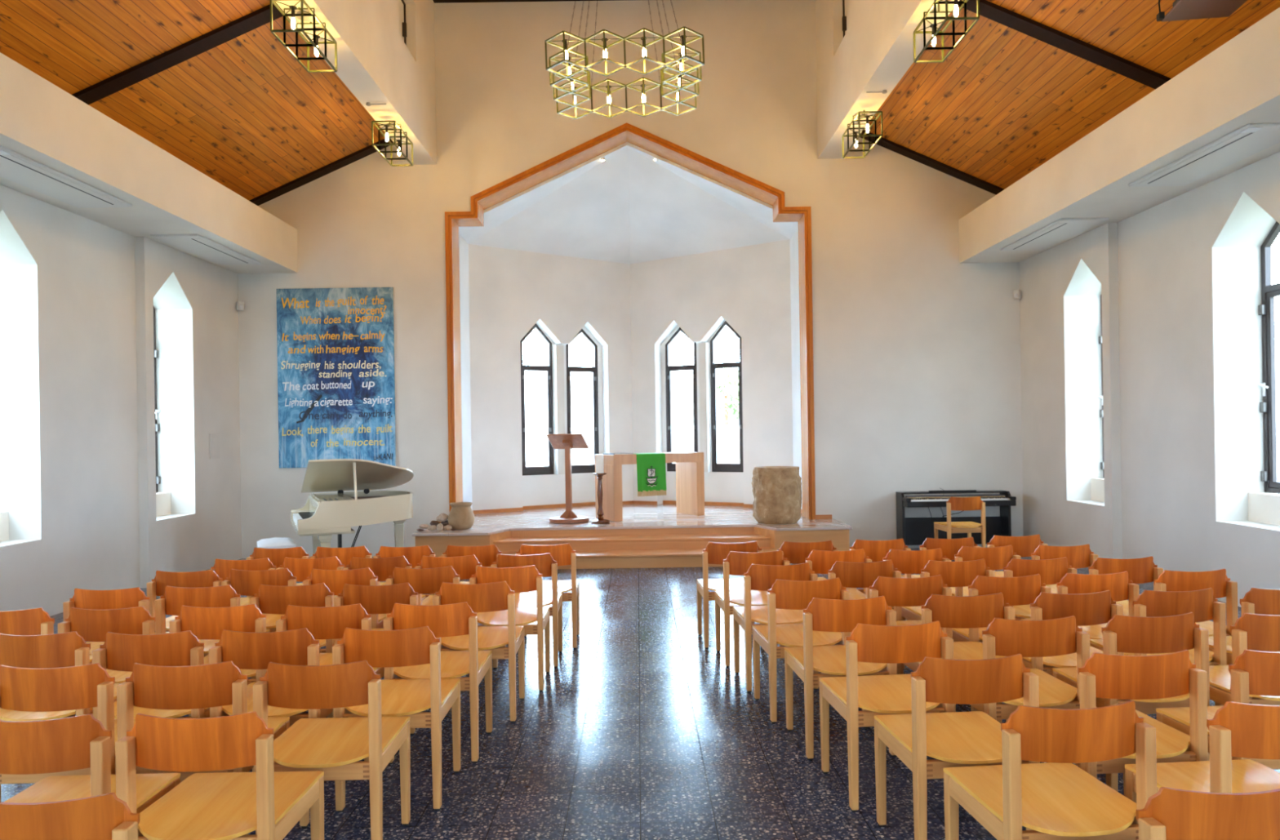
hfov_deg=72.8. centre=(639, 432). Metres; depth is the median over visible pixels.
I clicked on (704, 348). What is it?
trim
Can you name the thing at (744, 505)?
baseboard
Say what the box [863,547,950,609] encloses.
wooden chair
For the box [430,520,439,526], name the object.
stone
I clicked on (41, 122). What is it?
wall
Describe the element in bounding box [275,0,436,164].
wall
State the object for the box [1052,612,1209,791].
wooden chair
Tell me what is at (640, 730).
floor
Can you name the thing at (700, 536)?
step tread
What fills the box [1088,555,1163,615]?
wooden chair
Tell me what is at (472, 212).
trim
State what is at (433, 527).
stone
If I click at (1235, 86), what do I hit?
wall
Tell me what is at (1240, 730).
wooden chair
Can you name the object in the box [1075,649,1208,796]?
wooden chair
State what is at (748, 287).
wall
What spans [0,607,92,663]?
wooden chair
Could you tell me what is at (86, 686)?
wooden chair
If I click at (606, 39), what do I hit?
socket
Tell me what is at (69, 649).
wooden chair
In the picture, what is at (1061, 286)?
wall
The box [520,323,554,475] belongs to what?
window
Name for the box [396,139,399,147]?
socket
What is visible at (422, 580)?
wooden chair
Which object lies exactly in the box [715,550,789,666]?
wooden chair
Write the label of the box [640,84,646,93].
socket
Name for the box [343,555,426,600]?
wooden chair
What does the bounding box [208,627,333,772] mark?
wooden chair
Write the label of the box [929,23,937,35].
socket
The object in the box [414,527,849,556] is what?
platform base
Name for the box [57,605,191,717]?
wooden chair
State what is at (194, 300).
wall
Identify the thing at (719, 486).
wall
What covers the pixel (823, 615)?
wooden chair
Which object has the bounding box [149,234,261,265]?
air conditioner
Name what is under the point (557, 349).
trim
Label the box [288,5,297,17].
socket
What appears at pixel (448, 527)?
stone
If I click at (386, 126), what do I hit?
socket
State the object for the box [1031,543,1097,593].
wooden chair
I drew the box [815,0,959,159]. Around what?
wall
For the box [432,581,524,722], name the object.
wooden chair
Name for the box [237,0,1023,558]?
wall
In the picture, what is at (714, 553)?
wooden chair
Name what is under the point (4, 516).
window
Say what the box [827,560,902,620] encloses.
wooden chair
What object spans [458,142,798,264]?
ceiling
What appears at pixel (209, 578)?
wooden chair
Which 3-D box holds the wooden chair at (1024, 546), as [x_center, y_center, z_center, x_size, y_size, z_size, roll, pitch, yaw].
[2.783,1.140,6.610,0.440,0.765,0.470,-1,0,-4]
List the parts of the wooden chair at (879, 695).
leg, rail, leg, seat, backrest, rail, leg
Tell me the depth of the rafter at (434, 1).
11.30 m
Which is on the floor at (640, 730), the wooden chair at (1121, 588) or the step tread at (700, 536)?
the wooden chair at (1121, 588)
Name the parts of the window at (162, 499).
frame, handle plate, sill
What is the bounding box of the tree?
[716,367,738,425]
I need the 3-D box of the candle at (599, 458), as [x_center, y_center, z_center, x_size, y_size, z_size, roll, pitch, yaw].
[-0.525,0.402,11.299,0.102,0.252,0.102,-1,0,0]
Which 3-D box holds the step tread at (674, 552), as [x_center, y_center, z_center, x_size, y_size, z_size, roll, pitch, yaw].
[-0.089,1.425,10.239,3.420,0.030,0.462,-1,0,0]
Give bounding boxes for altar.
[595,451,704,521]
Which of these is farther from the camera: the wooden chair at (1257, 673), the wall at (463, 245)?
the wall at (463, 245)
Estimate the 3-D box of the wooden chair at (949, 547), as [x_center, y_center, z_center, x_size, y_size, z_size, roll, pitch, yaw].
[2.256,1.148,6.519,0.440,0.765,0.470,-1,0,-3]
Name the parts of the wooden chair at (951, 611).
leg, rail, leg, seat, backrest, leg, leg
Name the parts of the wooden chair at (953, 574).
rail, seat, leg, backrest, leg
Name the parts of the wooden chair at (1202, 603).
rail, leg, seat, backrest, rail, leg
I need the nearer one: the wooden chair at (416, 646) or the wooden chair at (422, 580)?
the wooden chair at (416, 646)
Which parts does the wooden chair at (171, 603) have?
leg, backrest, seat, leg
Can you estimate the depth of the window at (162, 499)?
10.10 m
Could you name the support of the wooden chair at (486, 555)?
on the floor at (640, 730)
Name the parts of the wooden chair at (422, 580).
leg, backrest, leg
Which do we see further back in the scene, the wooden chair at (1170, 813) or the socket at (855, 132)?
the socket at (855, 132)
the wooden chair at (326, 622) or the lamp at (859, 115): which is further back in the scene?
the lamp at (859, 115)
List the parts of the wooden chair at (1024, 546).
leg, seat, backrest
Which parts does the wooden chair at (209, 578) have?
leg, seat, backrest, leg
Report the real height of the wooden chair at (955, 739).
0.765 m
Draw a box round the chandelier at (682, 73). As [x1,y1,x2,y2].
[544,0,704,119]
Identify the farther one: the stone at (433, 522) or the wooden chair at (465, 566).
the stone at (433, 522)
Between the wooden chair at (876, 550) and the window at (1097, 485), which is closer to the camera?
the wooden chair at (876, 550)
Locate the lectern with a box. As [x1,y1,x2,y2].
[546,433,589,523]
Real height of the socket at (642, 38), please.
0.085 m
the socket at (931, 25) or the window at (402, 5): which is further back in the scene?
the window at (402, 5)
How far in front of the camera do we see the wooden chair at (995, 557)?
5.83 m
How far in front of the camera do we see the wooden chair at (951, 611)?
4.17 m
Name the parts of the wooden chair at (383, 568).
backrest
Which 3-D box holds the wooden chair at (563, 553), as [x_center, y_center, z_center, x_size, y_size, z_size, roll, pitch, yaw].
[-0.686,1.192,6.501,0.440,0.765,0.470,-1,0,-1]
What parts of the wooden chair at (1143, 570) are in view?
leg, seat, backrest, leg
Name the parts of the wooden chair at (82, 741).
backrest, seat, leg, rail, leg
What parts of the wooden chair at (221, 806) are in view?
leg, rail, rail, backrest, seat, leg, rail, leg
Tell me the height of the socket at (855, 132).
0.085 m
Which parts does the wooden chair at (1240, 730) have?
leg, rail, seat, leg, backrest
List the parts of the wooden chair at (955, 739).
leg, rail, leg, seat, backrest, rail, leg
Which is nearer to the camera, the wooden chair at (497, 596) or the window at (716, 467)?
the wooden chair at (497, 596)
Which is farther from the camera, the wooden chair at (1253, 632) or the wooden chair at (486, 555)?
the wooden chair at (486, 555)
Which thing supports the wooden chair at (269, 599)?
on the floor at (640, 730)
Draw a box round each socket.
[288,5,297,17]
[312,35,319,46]
[383,124,389,133]
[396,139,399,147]
[561,39,568,50]
[568,56,571,66]
[601,37,608,48]
[640,36,647,47]
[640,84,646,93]
[680,35,686,46]
[854,131,858,139]
[864,115,870,124]
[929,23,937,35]
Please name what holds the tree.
on the ground
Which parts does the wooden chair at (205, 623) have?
leg, backrest, seat, rail, leg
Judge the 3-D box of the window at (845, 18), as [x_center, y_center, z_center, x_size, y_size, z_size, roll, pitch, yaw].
[2.435,-4.828,9.974,0.085,0.690,0.735,-1,0,0]
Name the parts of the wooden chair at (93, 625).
leg, backrest, seat, leg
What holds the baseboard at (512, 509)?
attached to the wall at (511, 291)
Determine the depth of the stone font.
10.76 m
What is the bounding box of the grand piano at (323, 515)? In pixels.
[290,458,413,554]
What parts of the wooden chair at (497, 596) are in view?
leg, rail, backrest, seat, leg, rail, leg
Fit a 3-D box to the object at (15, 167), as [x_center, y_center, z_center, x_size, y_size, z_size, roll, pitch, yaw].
[-4.873,-2.059,7.102,0.500,0.032,1.630,-1,0,0]
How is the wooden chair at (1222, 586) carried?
on the floor at (640, 730)
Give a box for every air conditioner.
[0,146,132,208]
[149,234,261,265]
[1000,217,1109,250]
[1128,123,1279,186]
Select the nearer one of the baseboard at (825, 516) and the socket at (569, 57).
the socket at (569, 57)
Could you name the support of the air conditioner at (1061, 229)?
attached to the wall at (1235, 86)
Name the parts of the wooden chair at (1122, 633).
leg, rail, leg, seat, backrest, rail, leg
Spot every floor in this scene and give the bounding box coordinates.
[0,546,1279,839]
[412,503,852,536]
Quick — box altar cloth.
[633,453,666,496]
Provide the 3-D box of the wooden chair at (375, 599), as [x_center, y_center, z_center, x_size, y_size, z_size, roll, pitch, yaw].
[-1.432,1.203,4.909,0.440,0.765,0.470,-1,0,-1]
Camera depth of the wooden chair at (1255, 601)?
4.21 m
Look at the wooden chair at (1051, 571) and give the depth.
5.26 m
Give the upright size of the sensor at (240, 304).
0.120 m
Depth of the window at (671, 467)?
14.07 m
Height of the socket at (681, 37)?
0.085 m
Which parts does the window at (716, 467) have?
sash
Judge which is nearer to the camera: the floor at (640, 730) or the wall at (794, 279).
the floor at (640, 730)
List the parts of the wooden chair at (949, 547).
seat, leg, backrest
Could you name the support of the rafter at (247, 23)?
attached to the ceiling at (242, 112)
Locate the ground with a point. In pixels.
(535, 381)
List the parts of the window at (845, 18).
frame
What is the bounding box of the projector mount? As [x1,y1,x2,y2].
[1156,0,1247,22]
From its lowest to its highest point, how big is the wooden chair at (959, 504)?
0.765 m
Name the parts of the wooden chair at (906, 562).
backrest, leg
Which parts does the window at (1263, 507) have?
handle, handle plate, sill, frame, sash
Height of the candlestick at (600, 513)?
0.644 m
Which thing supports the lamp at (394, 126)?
hanging from the wall at (375, 63)
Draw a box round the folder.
[602,452,633,454]
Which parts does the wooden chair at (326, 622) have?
leg, backrest, seat, leg, rail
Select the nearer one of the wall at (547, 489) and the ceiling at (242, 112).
the ceiling at (242, 112)
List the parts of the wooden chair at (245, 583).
leg, backrest, rail, seat, leg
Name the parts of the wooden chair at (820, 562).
leg, backrest, seat, leg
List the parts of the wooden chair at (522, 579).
leg, backrest, rail, seat, leg, rail, leg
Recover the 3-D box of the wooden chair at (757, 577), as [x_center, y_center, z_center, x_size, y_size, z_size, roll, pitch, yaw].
[0.836,1.169,5.405,0.440,0.765,0.470,-1,0,-4]
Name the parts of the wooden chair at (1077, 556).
leg, seat, backrest, leg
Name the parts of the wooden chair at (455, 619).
leg, leg, rail, backrest, seat, leg, rail, leg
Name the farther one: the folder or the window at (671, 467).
the window at (671, 467)
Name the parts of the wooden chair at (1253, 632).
rail, leg, seat, backrest, rail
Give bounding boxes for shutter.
[398,0,404,41]
[844,0,848,34]
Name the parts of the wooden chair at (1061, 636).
rail, leg, backrest, rail, seat, leg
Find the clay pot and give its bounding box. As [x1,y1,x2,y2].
[448,502,475,529]
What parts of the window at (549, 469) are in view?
sash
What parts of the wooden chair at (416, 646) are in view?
leg, rail, rail, backrest, seat, leg, rail, leg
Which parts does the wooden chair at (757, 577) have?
leg, rail, leg, seat, rail, backrest, leg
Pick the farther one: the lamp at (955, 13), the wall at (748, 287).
the wall at (748, 287)
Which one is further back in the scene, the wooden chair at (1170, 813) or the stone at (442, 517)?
the stone at (442, 517)
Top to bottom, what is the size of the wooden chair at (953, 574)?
0.765 m
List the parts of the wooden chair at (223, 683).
leg, rail, backrest, leg, rail, seat, leg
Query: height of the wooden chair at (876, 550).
0.765 m
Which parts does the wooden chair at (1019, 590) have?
rail, seat, leg, backrest, leg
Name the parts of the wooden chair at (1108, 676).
leg, leg, backrest, rail, seat, leg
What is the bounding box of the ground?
[524,356,1279,493]
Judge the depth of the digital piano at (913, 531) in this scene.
11.19 m
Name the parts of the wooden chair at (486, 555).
seat, backrest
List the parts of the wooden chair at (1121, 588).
leg, seat, backrest, leg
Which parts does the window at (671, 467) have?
sash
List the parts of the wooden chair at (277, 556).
leg, backrest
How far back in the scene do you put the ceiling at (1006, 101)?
8.59 m
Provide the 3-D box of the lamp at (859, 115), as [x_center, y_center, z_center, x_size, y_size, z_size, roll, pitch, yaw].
[2.489,-3.387,9.591,0.258,0.374,1.085,-1,0,0]
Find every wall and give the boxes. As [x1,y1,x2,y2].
[0,52,297,273]
[0,184,139,616]
[134,236,241,587]
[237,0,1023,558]
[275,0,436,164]
[458,233,472,510]
[468,244,633,510]
[520,322,603,506]
[630,239,793,504]
[661,320,743,502]
[790,229,802,509]
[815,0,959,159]
[958,7,1279,262]
[1019,222,1122,559]
[1117,151,1279,607]
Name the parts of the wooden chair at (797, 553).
backrest, seat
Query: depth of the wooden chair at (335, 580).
5.27 m
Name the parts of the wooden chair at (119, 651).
leg, backrest, rail, seat, leg, rail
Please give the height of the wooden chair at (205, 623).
0.765 m
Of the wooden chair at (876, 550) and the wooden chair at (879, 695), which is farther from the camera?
the wooden chair at (876, 550)
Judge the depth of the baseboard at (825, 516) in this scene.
11.32 m
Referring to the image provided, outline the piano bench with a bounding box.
[257,537,295,548]
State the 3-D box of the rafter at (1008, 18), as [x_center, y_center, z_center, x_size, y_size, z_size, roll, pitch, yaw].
[3.883,-3.451,7.760,2.504,1.128,0.180,-1,0,0]
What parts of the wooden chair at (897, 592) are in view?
leg, backrest, seat, leg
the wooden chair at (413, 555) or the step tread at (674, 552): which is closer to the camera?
the wooden chair at (413, 555)
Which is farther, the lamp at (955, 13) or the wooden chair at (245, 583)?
the lamp at (955, 13)
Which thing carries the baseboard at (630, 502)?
attached to the wall at (511, 291)
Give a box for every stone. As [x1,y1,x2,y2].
[418,524,429,528]
[427,524,436,530]
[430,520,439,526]
[436,523,443,530]
[437,513,448,521]
[440,520,448,525]
[444,524,452,530]
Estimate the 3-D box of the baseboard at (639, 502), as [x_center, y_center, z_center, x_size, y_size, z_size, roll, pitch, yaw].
[0.084,1.137,14.082,0.443,0.052,0.014,-1,0,30]
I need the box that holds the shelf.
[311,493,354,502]
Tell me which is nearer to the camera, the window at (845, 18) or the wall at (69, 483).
the wall at (69, 483)
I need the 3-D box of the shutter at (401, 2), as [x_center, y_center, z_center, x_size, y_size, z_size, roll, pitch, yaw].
[-2.811,-4.749,9.960,0.020,0.660,0.705,-1,0,0]
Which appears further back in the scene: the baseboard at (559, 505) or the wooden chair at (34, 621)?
the baseboard at (559, 505)
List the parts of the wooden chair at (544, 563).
leg, backrest, seat, leg, rail, leg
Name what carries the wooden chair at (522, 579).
on the floor at (640, 730)
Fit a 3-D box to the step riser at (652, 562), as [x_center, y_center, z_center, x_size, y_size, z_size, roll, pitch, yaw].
[-0.087,1.503,10.251,3.380,0.125,0.438,-1,0,0]
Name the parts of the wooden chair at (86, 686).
rail, backrest, leg, seat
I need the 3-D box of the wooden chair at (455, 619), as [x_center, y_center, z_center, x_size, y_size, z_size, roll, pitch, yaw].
[-0.997,1.197,4.340,0.440,0.765,0.470,-1,0,0]
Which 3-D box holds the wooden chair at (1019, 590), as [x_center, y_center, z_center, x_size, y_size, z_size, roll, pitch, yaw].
[1.989,1.152,4.878,0.440,0.765,0.470,-1,0,-4]
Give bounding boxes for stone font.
[751,466,801,524]
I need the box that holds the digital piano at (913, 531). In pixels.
[895,488,1016,545]
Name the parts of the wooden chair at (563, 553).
backrest, seat, rail, leg, rail, leg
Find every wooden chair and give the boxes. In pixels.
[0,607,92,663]
[0,631,120,720]
[0,662,135,801]
[0,713,180,813]
[0,792,139,839]
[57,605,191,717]
[62,586,168,716]
[92,630,209,719]
[115,711,324,839]
[116,660,289,835]
[146,569,222,631]
[155,584,270,657]
[168,604,267,716]
[208,557,275,605]
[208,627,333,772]
[221,568,320,648]
[246,546,309,597]
[249,582,334,717]
[253,660,410,839]
[275,556,344,606]
[275,603,384,760]
[302,567,386,628]
[309,546,386,585]
[332,626,460,812]
[334,582,417,644]
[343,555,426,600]
[373,545,435,597]
[383,601,492,764]
[386,565,459,617]
[414,555,482,613]
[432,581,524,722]
[440,544,502,647]
[469,564,550,691]
[490,552,562,669]
[515,543,579,648]
[696,541,763,648]
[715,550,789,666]
[733,562,818,692]
[752,577,850,723]
[777,540,839,646]
[784,595,897,759]
[804,548,871,599]
[818,620,954,812]
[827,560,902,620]
[849,538,911,620]
[850,574,952,639]
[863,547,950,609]
[874,653,1039,839]
[897,592,1014,722]
[901,537,981,620]
[902,558,994,668]
[933,496,986,561]
[941,573,1052,711]
[943,700,1156,839]
[950,545,1021,617]
[954,615,1089,768]
[978,556,1076,642]
[986,533,1047,577]
[995,590,1124,723]
[1020,571,1139,639]
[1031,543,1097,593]
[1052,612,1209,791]
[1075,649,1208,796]
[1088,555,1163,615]
[1089,587,1226,707]
[1124,701,1279,803]
[1135,786,1279,839]
[1154,568,1238,636]
[1155,649,1279,769]
[1208,587,1279,697]
[1208,613,1279,705]
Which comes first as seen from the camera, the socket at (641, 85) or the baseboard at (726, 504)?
the socket at (641, 85)
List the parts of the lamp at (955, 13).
bulb, cube frame, cube frame, bulb, cube frame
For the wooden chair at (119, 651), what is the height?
0.765 m
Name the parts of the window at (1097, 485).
sill, frame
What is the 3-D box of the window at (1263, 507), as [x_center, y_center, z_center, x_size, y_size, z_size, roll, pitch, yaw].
[5.476,-0.620,7.290,0.205,2.803,0.822,-1,0,0]
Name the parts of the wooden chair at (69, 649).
backrest, seat, leg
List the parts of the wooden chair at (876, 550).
backrest, leg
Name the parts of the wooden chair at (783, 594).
leg, rail, leg, seat, backrest, rail, leg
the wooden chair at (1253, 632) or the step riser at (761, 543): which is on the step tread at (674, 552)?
the step riser at (761, 543)
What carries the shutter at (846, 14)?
attached to the window at (845, 18)
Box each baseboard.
[473,507,523,514]
[522,502,595,509]
[622,500,633,504]
[633,500,657,504]
[662,500,743,506]
[743,503,753,507]
[815,514,831,519]
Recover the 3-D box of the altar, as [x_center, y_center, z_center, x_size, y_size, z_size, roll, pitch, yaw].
[0.142,0.724,11.986,1.415,0.876,0.560,-1,0,-29]
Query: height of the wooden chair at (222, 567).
0.765 m
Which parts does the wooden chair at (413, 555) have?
leg, backrest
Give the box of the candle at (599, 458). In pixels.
[595,453,604,473]
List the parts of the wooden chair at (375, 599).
leg, seat, backrest, leg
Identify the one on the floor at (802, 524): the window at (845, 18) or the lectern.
the lectern
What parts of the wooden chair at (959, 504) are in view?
leg, rail, leg, seat, backrest, rail, leg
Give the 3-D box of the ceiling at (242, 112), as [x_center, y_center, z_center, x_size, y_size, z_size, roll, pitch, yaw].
[-4.506,-3.282,3.553,3.127,1.486,15.530,-1,0,0]
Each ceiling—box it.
[0,0,384,200]
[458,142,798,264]
[863,0,1279,189]
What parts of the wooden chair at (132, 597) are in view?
leg, backrest, seat, leg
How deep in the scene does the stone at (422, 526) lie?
10.69 m
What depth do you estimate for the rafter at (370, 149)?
11.19 m
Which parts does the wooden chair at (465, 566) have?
leg, seat, backrest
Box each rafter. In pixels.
[71,1,283,104]
[248,137,393,205]
[432,0,624,3]
[859,129,1004,195]
[957,0,1171,88]
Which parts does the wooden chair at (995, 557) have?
seat, leg, backrest, leg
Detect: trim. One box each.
[444,122,815,519]
[552,344,564,474]
[698,342,711,472]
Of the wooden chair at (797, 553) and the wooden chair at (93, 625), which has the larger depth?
the wooden chair at (797, 553)
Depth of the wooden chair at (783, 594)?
4.66 m
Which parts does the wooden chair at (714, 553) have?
leg, rail, leg, rail, seat, backrest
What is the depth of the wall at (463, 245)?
12.44 m
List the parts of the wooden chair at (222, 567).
backrest, seat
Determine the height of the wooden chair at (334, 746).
0.765 m
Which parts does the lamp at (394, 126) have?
cube frame, bulb, cube frame, cube frame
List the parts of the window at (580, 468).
sash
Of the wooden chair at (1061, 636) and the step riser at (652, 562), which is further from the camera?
the step riser at (652, 562)
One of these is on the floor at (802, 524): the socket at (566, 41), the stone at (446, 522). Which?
the stone at (446, 522)
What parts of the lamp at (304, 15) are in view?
cube frame, bulb, ceiling plate, cube frame, cube frame, bulb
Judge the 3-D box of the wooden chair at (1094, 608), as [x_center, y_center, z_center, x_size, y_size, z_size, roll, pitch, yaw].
[2.098,1.150,4.378,0.440,0.765,0.470,-1,0,-4]
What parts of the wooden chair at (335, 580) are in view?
leg, backrest, leg, seat, rail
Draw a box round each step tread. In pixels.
[493,533,771,543]
[502,547,777,558]
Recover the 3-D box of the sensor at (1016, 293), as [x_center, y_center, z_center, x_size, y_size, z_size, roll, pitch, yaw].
[4.889,-1.790,11.266,0.080,0.120,0.108,-1,0,45]
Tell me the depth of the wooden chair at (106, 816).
1.94 m
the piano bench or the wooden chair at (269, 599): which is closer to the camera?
the wooden chair at (269, 599)
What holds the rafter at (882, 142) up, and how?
attached to the ceiling at (1006, 101)
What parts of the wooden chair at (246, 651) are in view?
leg, rail, seat, backrest, leg, rail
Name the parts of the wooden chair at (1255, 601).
seat, rail, leg, backrest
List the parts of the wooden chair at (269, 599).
leg, backrest, seat, rail, leg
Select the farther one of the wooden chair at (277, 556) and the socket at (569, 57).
the socket at (569, 57)
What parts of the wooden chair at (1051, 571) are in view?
leg, seat, rail, backrest, leg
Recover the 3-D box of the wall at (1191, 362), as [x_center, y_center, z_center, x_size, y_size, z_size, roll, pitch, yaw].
[5.357,-0.892,2.508,0.520,4.750,13.388,-1,0,0]
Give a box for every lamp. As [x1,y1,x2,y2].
[270,0,337,72]
[365,102,413,166]
[841,89,887,158]
[913,0,979,62]
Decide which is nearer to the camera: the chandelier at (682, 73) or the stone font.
the chandelier at (682, 73)
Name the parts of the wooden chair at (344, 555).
backrest, leg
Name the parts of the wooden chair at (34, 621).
backrest, leg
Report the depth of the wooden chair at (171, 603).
4.72 m
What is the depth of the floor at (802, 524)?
11.32 m
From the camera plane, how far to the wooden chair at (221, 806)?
2.54 m
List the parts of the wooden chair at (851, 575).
leg, backrest, leg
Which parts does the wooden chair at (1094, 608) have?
leg, rail, leg, rail, seat, backrest, leg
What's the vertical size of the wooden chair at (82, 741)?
0.765 m
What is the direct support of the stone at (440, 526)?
on the floor at (802, 524)
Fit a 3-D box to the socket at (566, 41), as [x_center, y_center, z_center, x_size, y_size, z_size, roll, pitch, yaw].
[-0.652,-3.385,7.598,0.060,0.085,0.058,-2,0,0]
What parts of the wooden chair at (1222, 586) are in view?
leg, backrest, seat, leg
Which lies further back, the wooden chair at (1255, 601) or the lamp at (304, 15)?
the lamp at (304, 15)
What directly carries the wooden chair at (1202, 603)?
on the floor at (640, 730)
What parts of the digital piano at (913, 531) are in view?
panel, panel, control panel, panel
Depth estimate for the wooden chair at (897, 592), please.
4.69 m
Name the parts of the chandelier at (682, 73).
cube frame, bulb, cube frame, cube frame, chain, cube frame, chain, chain, chain, cube frame, cube frame, cube frame, cube frame, chain, chain, chain, chain, cube frame, cube frame, cube frame, bulb, cube frame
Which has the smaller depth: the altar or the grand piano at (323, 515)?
the grand piano at (323, 515)
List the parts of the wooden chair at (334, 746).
leg, leg, backrest, rail, seat, leg, rail, leg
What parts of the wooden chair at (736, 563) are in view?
leg, rail, leg, rail, seat, backrest, leg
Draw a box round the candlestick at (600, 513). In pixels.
[591,472,609,523]
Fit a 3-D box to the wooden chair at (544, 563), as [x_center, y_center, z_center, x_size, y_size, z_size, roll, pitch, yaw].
[-0.774,1.193,6.001,0.440,0.765,0.470,-1,0,-1]
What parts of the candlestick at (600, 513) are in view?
drip plate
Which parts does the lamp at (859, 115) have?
cube frame, ceiling plate, cube frame, cube frame, bulb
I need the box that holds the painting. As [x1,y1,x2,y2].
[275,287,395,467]
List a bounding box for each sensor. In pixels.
[236,301,244,311]
[1013,289,1021,299]
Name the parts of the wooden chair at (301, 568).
backrest, leg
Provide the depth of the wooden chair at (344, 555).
6.33 m
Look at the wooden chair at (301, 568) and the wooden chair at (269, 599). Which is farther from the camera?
the wooden chair at (301, 568)
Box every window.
[0,511,8,541]
[153,306,171,516]
[398,0,406,45]
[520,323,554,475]
[565,328,599,473]
[665,327,697,471]
[710,320,743,472]
[841,0,848,37]
[1090,294,1104,502]
[1248,222,1279,525]
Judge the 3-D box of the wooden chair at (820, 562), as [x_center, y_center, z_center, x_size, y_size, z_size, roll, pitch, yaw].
[1.317,1.162,5.976,0.440,0.765,0.470,-1,0,-3]
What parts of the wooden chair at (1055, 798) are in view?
leg, rail, leg, seat, backrest, rail, rail, leg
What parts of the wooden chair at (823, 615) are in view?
leg, rail, leg, seat, backrest, rail, leg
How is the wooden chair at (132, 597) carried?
on the floor at (640, 730)
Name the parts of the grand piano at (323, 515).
arm, arm, leg, leg, lid, hinge knob, iron frame, leg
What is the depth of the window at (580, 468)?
14.04 m
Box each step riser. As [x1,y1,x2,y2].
[486,556,723,568]
[494,539,770,551]
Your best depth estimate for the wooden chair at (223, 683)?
3.09 m
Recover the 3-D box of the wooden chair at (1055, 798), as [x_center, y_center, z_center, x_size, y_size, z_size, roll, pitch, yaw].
[1.250,1.163,2.686,0.440,0.765,0.470,-1,0,-5]
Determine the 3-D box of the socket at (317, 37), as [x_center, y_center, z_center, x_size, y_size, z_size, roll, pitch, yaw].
[-2.803,-3.392,7.524,0.060,0.085,0.058,-1,0,0]
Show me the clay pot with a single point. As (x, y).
(461, 516)
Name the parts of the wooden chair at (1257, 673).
leg, rail, seat, leg, backrest, rail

